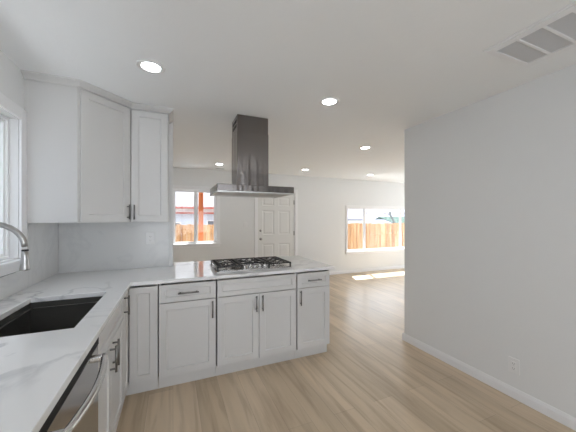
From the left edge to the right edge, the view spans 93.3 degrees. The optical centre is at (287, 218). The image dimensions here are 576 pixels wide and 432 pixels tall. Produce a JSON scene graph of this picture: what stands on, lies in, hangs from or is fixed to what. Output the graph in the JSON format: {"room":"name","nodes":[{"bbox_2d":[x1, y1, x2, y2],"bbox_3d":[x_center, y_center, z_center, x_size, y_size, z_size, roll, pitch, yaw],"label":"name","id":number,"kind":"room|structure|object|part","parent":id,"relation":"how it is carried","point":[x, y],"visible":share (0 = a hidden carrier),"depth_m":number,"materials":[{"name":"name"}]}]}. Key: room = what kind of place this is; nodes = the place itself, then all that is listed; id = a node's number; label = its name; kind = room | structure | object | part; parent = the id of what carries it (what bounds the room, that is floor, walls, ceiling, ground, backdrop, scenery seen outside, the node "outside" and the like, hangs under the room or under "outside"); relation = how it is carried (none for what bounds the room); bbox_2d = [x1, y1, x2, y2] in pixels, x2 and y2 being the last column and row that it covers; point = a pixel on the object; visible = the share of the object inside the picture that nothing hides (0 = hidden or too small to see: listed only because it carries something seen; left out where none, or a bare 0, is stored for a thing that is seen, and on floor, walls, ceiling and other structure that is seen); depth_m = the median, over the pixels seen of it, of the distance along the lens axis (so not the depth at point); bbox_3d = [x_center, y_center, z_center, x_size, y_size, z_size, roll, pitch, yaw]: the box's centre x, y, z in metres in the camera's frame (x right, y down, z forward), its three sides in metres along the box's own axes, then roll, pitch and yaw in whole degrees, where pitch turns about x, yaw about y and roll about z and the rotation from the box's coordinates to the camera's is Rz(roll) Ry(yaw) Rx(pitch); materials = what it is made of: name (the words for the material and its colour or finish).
{"room":"kitchen","nodes":[
{"label":"kitchen","id":0,"kind":"room"},
{"bbox_2d":[0,50,23,263],"bbox_3d":[-1.708,0.186,1.390,0.120,2.440,7.890,0,0,-23],"label":"wall","id":1,"kind":"structure","parent":0,"point":[11,77],"depth_m":1.84,"materials":[{"name":"white paint"}]},
{"bbox_2d":[0,92,26,276],"bbox_3d":[-1.611,-0.207,1.233,0.147,1.114,1.495,0,0,-23],"label":"window","id":2,"kind":"structure","parent":1,"relation":"in","point":[9,267],"depth_m":1.81,"materials":[{"name":"white plastic"}]},
{"bbox_3d":[-1.776,-0.204,1.518,0.026,0.902,0.622,0,0,-23],"label":"sash","id":3,"kind":"part","parent":2,"relation":"part of","materials":[{"name":"white plastic"}]},
{"bbox_3d":[-1.651,-0.204,1.216,0.060,0.948,1.323,0,0,-23],"label":"frame","id":4,"kind":"part","parent":2,"relation":"part of","materials":[{"name":"white plastic"}]},
{"bbox_3d":[-1.583,0.307,1.244,0.087,0.085,1.333,0,0,-23],"label":"sill","id":5,"kind":"part","parent":2,"relation":"part of","materials":[{"name":"white paint"}]},
{"bbox_2d":[0,223,57,299],"bbox_3d":[-1.532,0.261,1.143,0.012,0.460,2.899,0,0,-23],"label":"backsplash slab","id":6,"kind":"structure","parent":1,"relation":"attached to","point":[42,238],"depth_m":2.09,"materials":[{"name":"stone"}]},
{"bbox_2d":[67,122,172,272],"bbox_3d":[-1.677,0.186,2.719,0.972,2.440,0.115,0,0,-23],"label":"wall","id":7,"kind":"structure","parent":0,"point":[170,124],"depth_m":2.85,"materials":[{"name":"white paint"}]},
{"bbox_2d":[20,69,132,222],"bbox_3d":[-1.672,-0.502,2.300,0.653,1.062,0.634,0,0,-23],"label":"upper cabinet","id":8,"kind":"object","parent":7,"relation":"attached to","point":[79,140],"visible":0.94,"depth_m":2.04,"materials":[{"name":"grey paint"}]},
{"bbox_3d":[-1.571,-1.013,2.118,0.190,0.042,0.724,0,0,41],"label":"crown moulding","id":9,"kind":"part","parent":8,"relation":"part of","materials":[{"name":"grey paint"}]},
{"bbox_3d":[-1.499,-0.482,2.254,0.018,1.015,0.409,0,0,22],"label":"door","id":10,"kind":"part","parent":8,"relation":"part of","materials":[{"name":"grey paint"}]},
{"bbox_2d":[58,222,168,272],"bbox_3d":[-1.664,0.261,2.655,0.918,0.460,0.012,0,0,-23],"label":"backsplash slab","id":11,"kind":"structure","parent":7,"relation":"attached to","point":[82,247],"depth_m":2.63,"materials":[{"name":"stone"}]},
{"bbox_2d":[146,232,154,243],"bbox_3d":[-1.395,0.195,2.757,0.078,0.120,0.008,0,0,-23],"label":"wall outlet","id":12,"kind":"object","parent":11,"relation":"attached to","point":[150,236],"visible":1,"depth_m":2.75,"materials":[{"name":"white plastic"}]},
{"bbox_2d":[131,103,172,221],"bbox_3d":[-1.300,-0.502,2.630,0.354,1.062,0.339,0,0,-23],"label":"upper cabinet","id":13,"kind":"object","parent":7,"relation":"attached to","point":[149,130],"visible":0.99,"depth_m":2.51,"materials":[{"name":"grey paint"}]},
{"bbox_3d":[-1.299,-1.013,2.630,0.353,0.042,0.339,0,0,-23],"label":"crown moulding","id":14,"kind":"part","parent":13,"relation":"part of","materials":[{"name":"grey paint"}]},
{"bbox_2d":[0,0,575,182],"bbox_3d":[2.295,-1.094,3.082,8.812,0.120,8.130,0,0,-23],"label":"ceiling","id":15,"kind":"structure","parent":0,"point":[392,67],"depth_m":1.77,"materials":[{"name":"white paint"}]},
{"bbox_2d":[136,59,164,73],"bbox_3d":[-0.928,-1.029,1.844,0.178,0.008,0.178,0,0,-23],"label":"recessed light","id":16,"kind":"object","parent":15,"relation":"in","point":[147,65],"visible":1,"depth_m":1.84,"materials":[{"name":"white plastic"}]},
{"bbox_2d":[141,62,159,71],"bbox_3d":[-0.928,-1.032,1.844,0.115,0.003,0.115,0,0,-23],"label":"diffuser","id":17,"kind":"object","parent":16,"relation":"attached to","point":[145,66],"depth_m":1.84,"materials":[{"name":"white plastic"}]},
{"bbox_2d":[210,114,293,197],"bbox_3d":[-0.392,-0.640,2.838,0.756,0.786,0.538,0,0,-23],"label":"range hood","id":18,"kind":"object","parent":15,"relation":"hanging from","point":[249,133],"visible":1,"depth_m":2.73,"materials":[{"name":"silver metal"}]},
{"bbox_2d":[319,97,339,105],"bbox_3d":[0.364,-1.029,2.390,0.178,0.008,0.178,0,0,-23],"label":"recessed light","id":19,"kind":"object","parent":15,"relation":"in","point":[328,101],"visible":1,"depth_m":2.38,"materials":[{"name":"white"}]},
{"bbox_2d":[323,99,335,104],"bbox_3d":[0.364,-1.032,2.390,0.115,0.003,0.115,0,0,-23],"label":"diffuser","id":20,"kind":"object","parent":19,"relation":"attached to","point":[325,101],"depth_m":2.39,"materials":[{"name":"white plastic"}]},
{"bbox_2d":[359,146,370,148],"bbox_3d":[1.117,-1.029,3.936,0.178,0.008,0.178,0,0,-23],"label":"recessed light","id":21,"kind":"object","parent":15,"relation":"in","point":[362,147],"visible":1,"depth_m":3.92,"materials":[{"name":"white plastic"}]},
{"bbox_2d":[483,1,575,67],"bbox_3d":[1.563,-1.028,1.404,0.461,0.011,0.780,0,0,-23],"label":"ceiling vent","id":22,"kind":"object","parent":15,"relation":"in","point":[554,34],"visible":1,"depth_m":1.57,"materials":[{"name":"white metal"}]},
{"bbox_3d":[1.448,-1.030,1.678,0.336,0.006,0.104,0,0,-23],"label":"panel","id":23,"kind":"part","parent":22,"relation":"part of","materials":[{"name":"white metal"}]},
{"bbox_3d":[1.494,-1.030,1.568,0.336,0.006,0.104,0,0,-23],"label":"panel","id":24,"kind":"part","parent":22,"relation":"part of","materials":[{"name":"white metal"}]},
{"bbox_3d":[1.540,-1.030,1.458,0.336,0.006,0.104,0,0,-23],"label":"panel","id":25,"kind":"part","parent":22,"relation":"part of","materials":[{"name":"white metal"}]},
{"bbox_2d":[173,167,403,271],"bbox_3d":[0.735,0.186,6.771,8.812,2.440,0.120,0,0,-23],"label":"wall","id":26,"kind":"structure","parent":0,"point":[322,202],"depth_m":6.66,"materials":[{"name":"white paint"}]},
{"bbox_2d":[173,185,220,247],"bbox_3d":[-1.915,-0.044,5.620,1.030,1.259,0.147,0,0,-23],"label":"window","id":27,"kind":"structure","parent":26,"relation":"in","point":[191,244],"depth_m":5.64,"materials":[{"name":"white plastic"}]},
{"bbox_3d":[-2.116,-0.046,5.578,0.389,1.057,0.026,0,0,-23],"label":"sash","id":28,"kind":"part","parent":27,"relation":"part of","materials":[{"name":"glass"}]},
{"bbox_3d":[-1.903,0.542,5.592,1.030,0.085,0.087,0,0,-23],"label":"sill","id":29,"kind":"part","parent":27,"relation":"part of","materials":[{"name":"white paint"}]},
{"bbox_3d":[-1.734,-0.046,5.740,0.365,1.057,0.026,0,0,-23],"label":"sash","id":30,"kind":"part","parent":27,"relation":"part of","materials":[{"name":"clear glass"}]},
{"bbox_2d":[255,190,297,257],"bbox_3d":[-0.276,0.354,6.315,1.056,2.103,0.169,0,0,-23],"label":"door","id":31,"kind":"structure","parent":26,"relation":"in","point":[276,219],"depth_m":6.29,"materials":[{"name":"white paint"}]},
{"bbox_2d":[330,265,403,274],"bbox_3d":[2.469,1.366,7.431,4.865,0.080,0.014,0,0,-23],"label":"baseboard","id":32,"kind":"structure","parent":26,"relation":"attached to","point":[401,266],"depth_m":7.25,"materials":[{"name":"white paint"}]},
{"bbox_2d":[345,205,403,254],"bbox_3d":[2.652,0.285,7.550,2.585,1.279,0.147,0,0,-23],"label":"window","id":33,"kind":"structure","parent":26,"relation":"in","point":[400,248],"depth_m":7.34,"materials":[{"name":"white plastic"}]},
{"bbox_3d":[1.788,0.274,7.229,0.547,1.097,0.026,0,0,-23],"label":"sash","id":34,"kind":"part","parent":33,"relation":"part of","materials":[{"name":"clear glass"}]},
{"bbox_3d":[2.663,0.882,7.522,2.585,0.085,0.087,0,0,-23],"label":"sill","id":35,"kind":"part","parent":33,"relation":"part of","materials":[{"name":"white paint"}]},
{"bbox_3d":[2.647,0.274,7.592,1.242,1.097,0.026,0,0,-23],"label":"sash","id":36,"kind":"part","parent":33,"relation":"part of","materials":[{"name":"clear glass"}]},
{"bbox_3d":[3.495,0.274,7.950,0.522,1.097,0.026,0,0,-23],"label":"sash","id":37,"kind":"part","parent":33,"relation":"part of","materials":[{"name":"white plastic"}]},
{"bbox_2d":[116,268,575,431],"bbox_3d":[2.295,1.456,3.082,8.812,0.100,8.130,0,0,-23],"label":"floor","id":38,"kind":"structure","parent":0,"point":[368,378],"depth_m":2.18,"materials":[{"name":"brown wood"}]},
{"bbox_2d":[39,337,107,431],"bbox_3d":[-0.968,0.965,0.809,0.706,0.882,0.637,0,0,-23],"label":"dishwasher","id":39,"kind":"object","parent":38,"relation":"on","point":[76,410],"visible":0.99,"depth_m":0.94,"materials":[{"name":"silver metal"}]},
{"bbox_3d":[-0.737,0.922,0.907,0.039,0.737,0.637,0,0,-23],"label":"door","id":40,"kind":"part","parent":39,"relation":"part of","materials":[{"name":"silver metal"}]},
{"bbox_3d":[-0.672,0.564,0.909,0.083,0.025,0.463,0,0,-23],"label":"door handle","id":41,"kind":"part","parent":39,"relation":"part of","materials":[{"name":"silver metal"}]},
{"bbox_2d":[98,299,122,431],"bbox_3d":[-1.290,0.965,1.443,0.687,0.882,0.770,0,0,-23],"label":"base cabinet","id":42,"kind":"object","parent":38,"relation":"on","point":[110,394],"visible":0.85,"depth_m":1.53,"materials":[{"name":"grey paint"}]},
{"bbox_3d":[-0.934,0.993,1.365,0.019,0.601,0.341,0,0,-23],"label":"door","id":43,"kind":"part","parent":42,"relation":"part of","materials":[{"name":"grey paint"}]},
{"bbox_3d":[-1.010,0.613,1.546,0.019,0.146,0.734,0,0,-23],"label":"false drawer","id":44,"kind":"part","parent":42,"relation":"part of","materials":[{"name":"grey paint"}]},
{"bbox_3d":[-0.962,0.774,1.501,0.037,0.145,0.012,0,0,-23],"label":"bar pull","id":45,"kind":"part","parent":42,"relation":"part of","materials":[{"name":"silver metal"}]},
{"bbox_3d":[-0.990,0.768,1.567,0.037,0.150,0.012,0,0,-23],"label":"bar pull","id":46,"kind":"part","parent":42,"relation":"part of","materials":[{"name":"silver metal"}]},
{"bbox_3d":[-1.077,0.993,1.704,0.019,0.601,0.389,0,0,-23],"label":"door","id":47,"kind":"part","parent":42,"relation":"part of","materials":[{"name":"grey paint"}]},
{"bbox_2d":[123,284,158,403],"bbox_3d":[-1.526,0.965,2.218,0.856,0.882,0.895,0,0,-23],"label":"base cabinet","id":48,"kind":"object","parent":38,"relation":"on","point":[140,303],"visible":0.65,"depth_m":2.17,"materials":[{"name":"grey paint"}]},
{"bbox_3d":[-1.203,0.916,2.002,0.019,0.753,0.233,0,0,-23],"label":"door","id":49,"kind":"part","parent":48,"relation":"part of","materials":[{"name":"grey paint"}]},
{"bbox_3d":[-1.144,0.611,1.931,0.037,0.135,0.012,0,0,-23],"label":"bar pull","id":50,"kind":"part","parent":48,"relation":"part of","materials":[{"name":"silver metal"}]},
{"bbox_3d":[-1.151,0.916,2.167,0.196,0.753,0.019,0,0,-23],"label":"door","id":51,"kind":"part","parent":48,"relation":"part of","materials":[{"name":"grey paint"}]},
{"bbox_2d":[0,255,334,431],"bbox_3d":[-0.422,0.507,1.741,2.521,0.030,3.135,0,0,-23],"label":"countertop","id":52,"kind":"structure","parent":48,"relation":"on","point":[36,369],"depth_m":1.15,"materials":[{"name":"white stone"}]},
{"bbox_2d":[0,222,30,270],"bbox_3d":[-1.390,0.251,1.264,0.288,0.481,0.082,0,0,-23],"label":"faucet","id":53,"kind":"object","parent":52,"relation":"on","point":[24,262],"visible":1,"depth_m":1.31,"materials":[{"name":"silver metal"}]},
{"bbox_2d":[0,296,102,336],"bbox_3d":[-1.285,0.632,1.462,0.438,0.218,0.706,0,0,-23],"label":"sink","id":54,"kind":"object","parent":52,"relation":"in","point":[35,317],"visible":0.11,"depth_m":1.73,"materials":[{"name":"black"}]},
{"bbox_2d":[209,256,292,272],"bbox_3d":[-0.398,0.489,2.850,0.770,0.104,0.490,0,0,-23],"label":"gas cooktop","id":55,"kind":"object","parent":52,"relation":"in","point":[271,262],"visible":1,"depth_m":2.75,"materials":[{"name":"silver metal"}]},
{"bbox_2d":[158,279,215,388],"bbox_3d":[-0.948,0.965,2.547,0.461,0.882,0.631,0,0,-23],"label":"base cabinet","id":56,"kind":"object","parent":38,"relation":"on","point":[187,310],"visible":0.96,"depth_m":2.30,"materials":[{"name":"grey paint"}]},
{"bbox_3d":[-0.842,0.613,2.298,0.450,0.146,0.019,0,0,-23],"label":"drawer","id":57,"kind":"part","parent":56,"relation":"part of","materials":[{"name":"grey paint"}]},
{"bbox_3d":[-0.831,0.614,2.273,0.165,0.012,0.037,0,0,-23],"label":"bar pull","id":58,"kind":"part","parent":56,"relation":"part of","materials":[{"name":"silver metal"}]},
{"bbox_2d":[215,273,295,375],"bbox_3d":[-0.378,0.965,2.787,0.772,0.882,0.631,0,0,-23],"label":"base cabinet","id":59,"kind":"object","parent":38,"relation":"on","point":[256,315],"visible":0.94,"depth_m":2.52,"materials":[{"name":"grey paint"}]},
{"bbox_3d":[-0.449,0.993,2.464,0.378,0.601,0.019,0,0,-23],"label":"door","id":60,"kind":"part","parent":59,"relation":"part of","materials":[{"name":"grey paint"}]},
{"bbox_3d":[-0.272,0.613,2.539,0.761,0.146,0.019,0,0,-23],"label":"false drawer","id":61,"kind":"part","parent":59,"relation":"part of","materials":[{"name":"grey paint"}]},
{"bbox_3d":[-0.290,0.778,2.502,0.012,0.145,0.037,0,0,-23],"label":"bar pull","id":62,"kind":"part","parent":59,"relation":"part of","materials":[{"name":"silver metal"}]},
{"bbox_3d":[-0.234,0.778,2.526,0.012,0.145,0.037,0,0,-23],"label":"bar pull","id":63,"kind":"part","parent":59,"relation":"part of","materials":[{"name":"silver metal"}]},
{"bbox_3d":[-0.096,0.993,2.613,0.379,0.601,0.019,0,0,-23],"label":"door","id":64,"kind":"part","parent":59,"relation":"part of","materials":[{"name":"grey paint"}]},
{"bbox_2d":[294,270,329,358],"bbox_3d":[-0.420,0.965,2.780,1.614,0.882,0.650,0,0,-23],"label":"base cabinet","id":65,"kind":"object","parent":38,"relation":"on","point":[312,287],"visible":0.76,"depth_m":2.76,"materials":[{"name":"grey paint"}]},
{"bbox_3d":[0.260,0.613,2.764,0.368,0.146,0.019,0,0,-23],"label":"drawer","id":66,"kind":"part","parent":65,"relation":"part of","materials":[{"name":"grey paint"}]},
{"bbox_3d":[0.260,0.993,2.764,0.368,0.601,0.019,0,0,-23],"label":"door","id":67,"kind":"part","parent":65,"relation":"part of","materials":[{"name":"grey paint"}]},
{"bbox_2d":[366,209,403,223],"bbox_3d":[8.782,0.466,24.938,9.000,2.720,3.500,0,0,-23],"label":"sky","id":68,"kind":"structure","parent":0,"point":[371,215],"depth_m":22.74,"materials":[{"name":"white"}]},
{"bbox_2d":[404,64,575,417],"bbox_3d":[4.563,0.186,2.139,5.128,2.440,4.386,0,0,-23],"label":"wall","id":69,"kind":"structure","parent":0,"point":[490,182],"depth_m":2.23,"materials":[{"name":"white paint"}]},
{"bbox_2d":[402,333,575,430],"bbox_3d":[2.192,1.366,1.144,0.014,0.080,4.400,0,0,-23],"label":"baseboard","id":70,"kind":"structure","parent":69,"relation":"attached to","point":[557,415],"depth_m":2.22,"materials":[{"name":"white paint"}]},
{"bbox_2d":[508,356,519,375],"bbox_3d":[1.775,1.154,2.138,0.008,0.120,0.078,0,0,-23],"label":"wall outlet","id":71,"kind":"object","parent":69,"relation":"attached to","point":[513,364],"visible":1,"depth_m":2.13,"materials":[{"name":"white plastic"}]},
{"bbox_2d":[511,361,515,370],"bbox_3d":[1.772,1.154,2.137,0.002,0.068,0.033,0,0,-23],"label":"receptacle","id":72,"kind":"object","parent":71,"relation":"attached to","point":[513,363],"depth_m":2.14,"materials":[{"name":"white plastic"}]},
{"label":"outside","id":73,"kind":"structure","parent":0,"visible":0},
{"bbox_3d":[-0.424,1.876,21.546,44.000,0.100,27.980,0,0,-23],"label":"ground","id":74,"kind":"structure","parent":73,"visible":0},
{"bbox_2d":[175,191,213,240],"bbox_3d":[-5.864,-0.834,12.585,7.200,5.320,4.250,0,0,-23],"label":"house","id":75,"kind":"structure","parent":74,"relation":"on","point":[184,201],"depth_m":11.42,"materials":[{"name":"grey"}]},
{"bbox_2d":[198,192,202,240],"bbox_3d":[-1.986,0.367,6.204,0.140,2.918,0.135,0,0,-23],"label":"porch post","id":76,"kind":"object","parent":74,"relation":"on","point":[200,194],"visible":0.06,"depth_m":6.16,"materials":[{"name":"brown wood"}]},
{"bbox_2d":[175,223,403,249],"bbox_3d":[1.496,0.988,9.944,16.500,1.677,0.153,0,0,-23],"label":"wooden fence","id":77,"kind":"object","parent":74,"relation":"on","point":[383,235],"visible":0.12,"depth_m":10.44,"materials":[{"name":"brown wood"}]},
{"bbox_2d":[348,209,362,222],"bbox_3d":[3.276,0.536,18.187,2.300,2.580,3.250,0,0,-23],"label":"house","id":78,"kind":"structure","parent":74,"relation":"on","point":[354,215],"depth_m":16.98,"materials":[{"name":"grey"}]},
{"bbox_2d":[375,217,403,222],"bbox_3d":[7.641,0.836,17.942,3.150,1.980,1.900,0,0,-23],"label":"garden shed","id":79,"kind":"object","parent":74,"relation":"on","point":[396,219],"visible":0.21,"depth_m":17.65,"materials":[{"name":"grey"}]},
{"bbox_2d":[388,211,395,222],"bbox_3d":[5.699,0.702,14.895,0.519,2.249,0.138,0,0,-23],"label":"pole","id":80,"kind":"object","parent":74,"relation":"on","point":[389,214],"visible":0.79,"depth_m":14.83,"materials":[{"name":"grey"}]}
]}

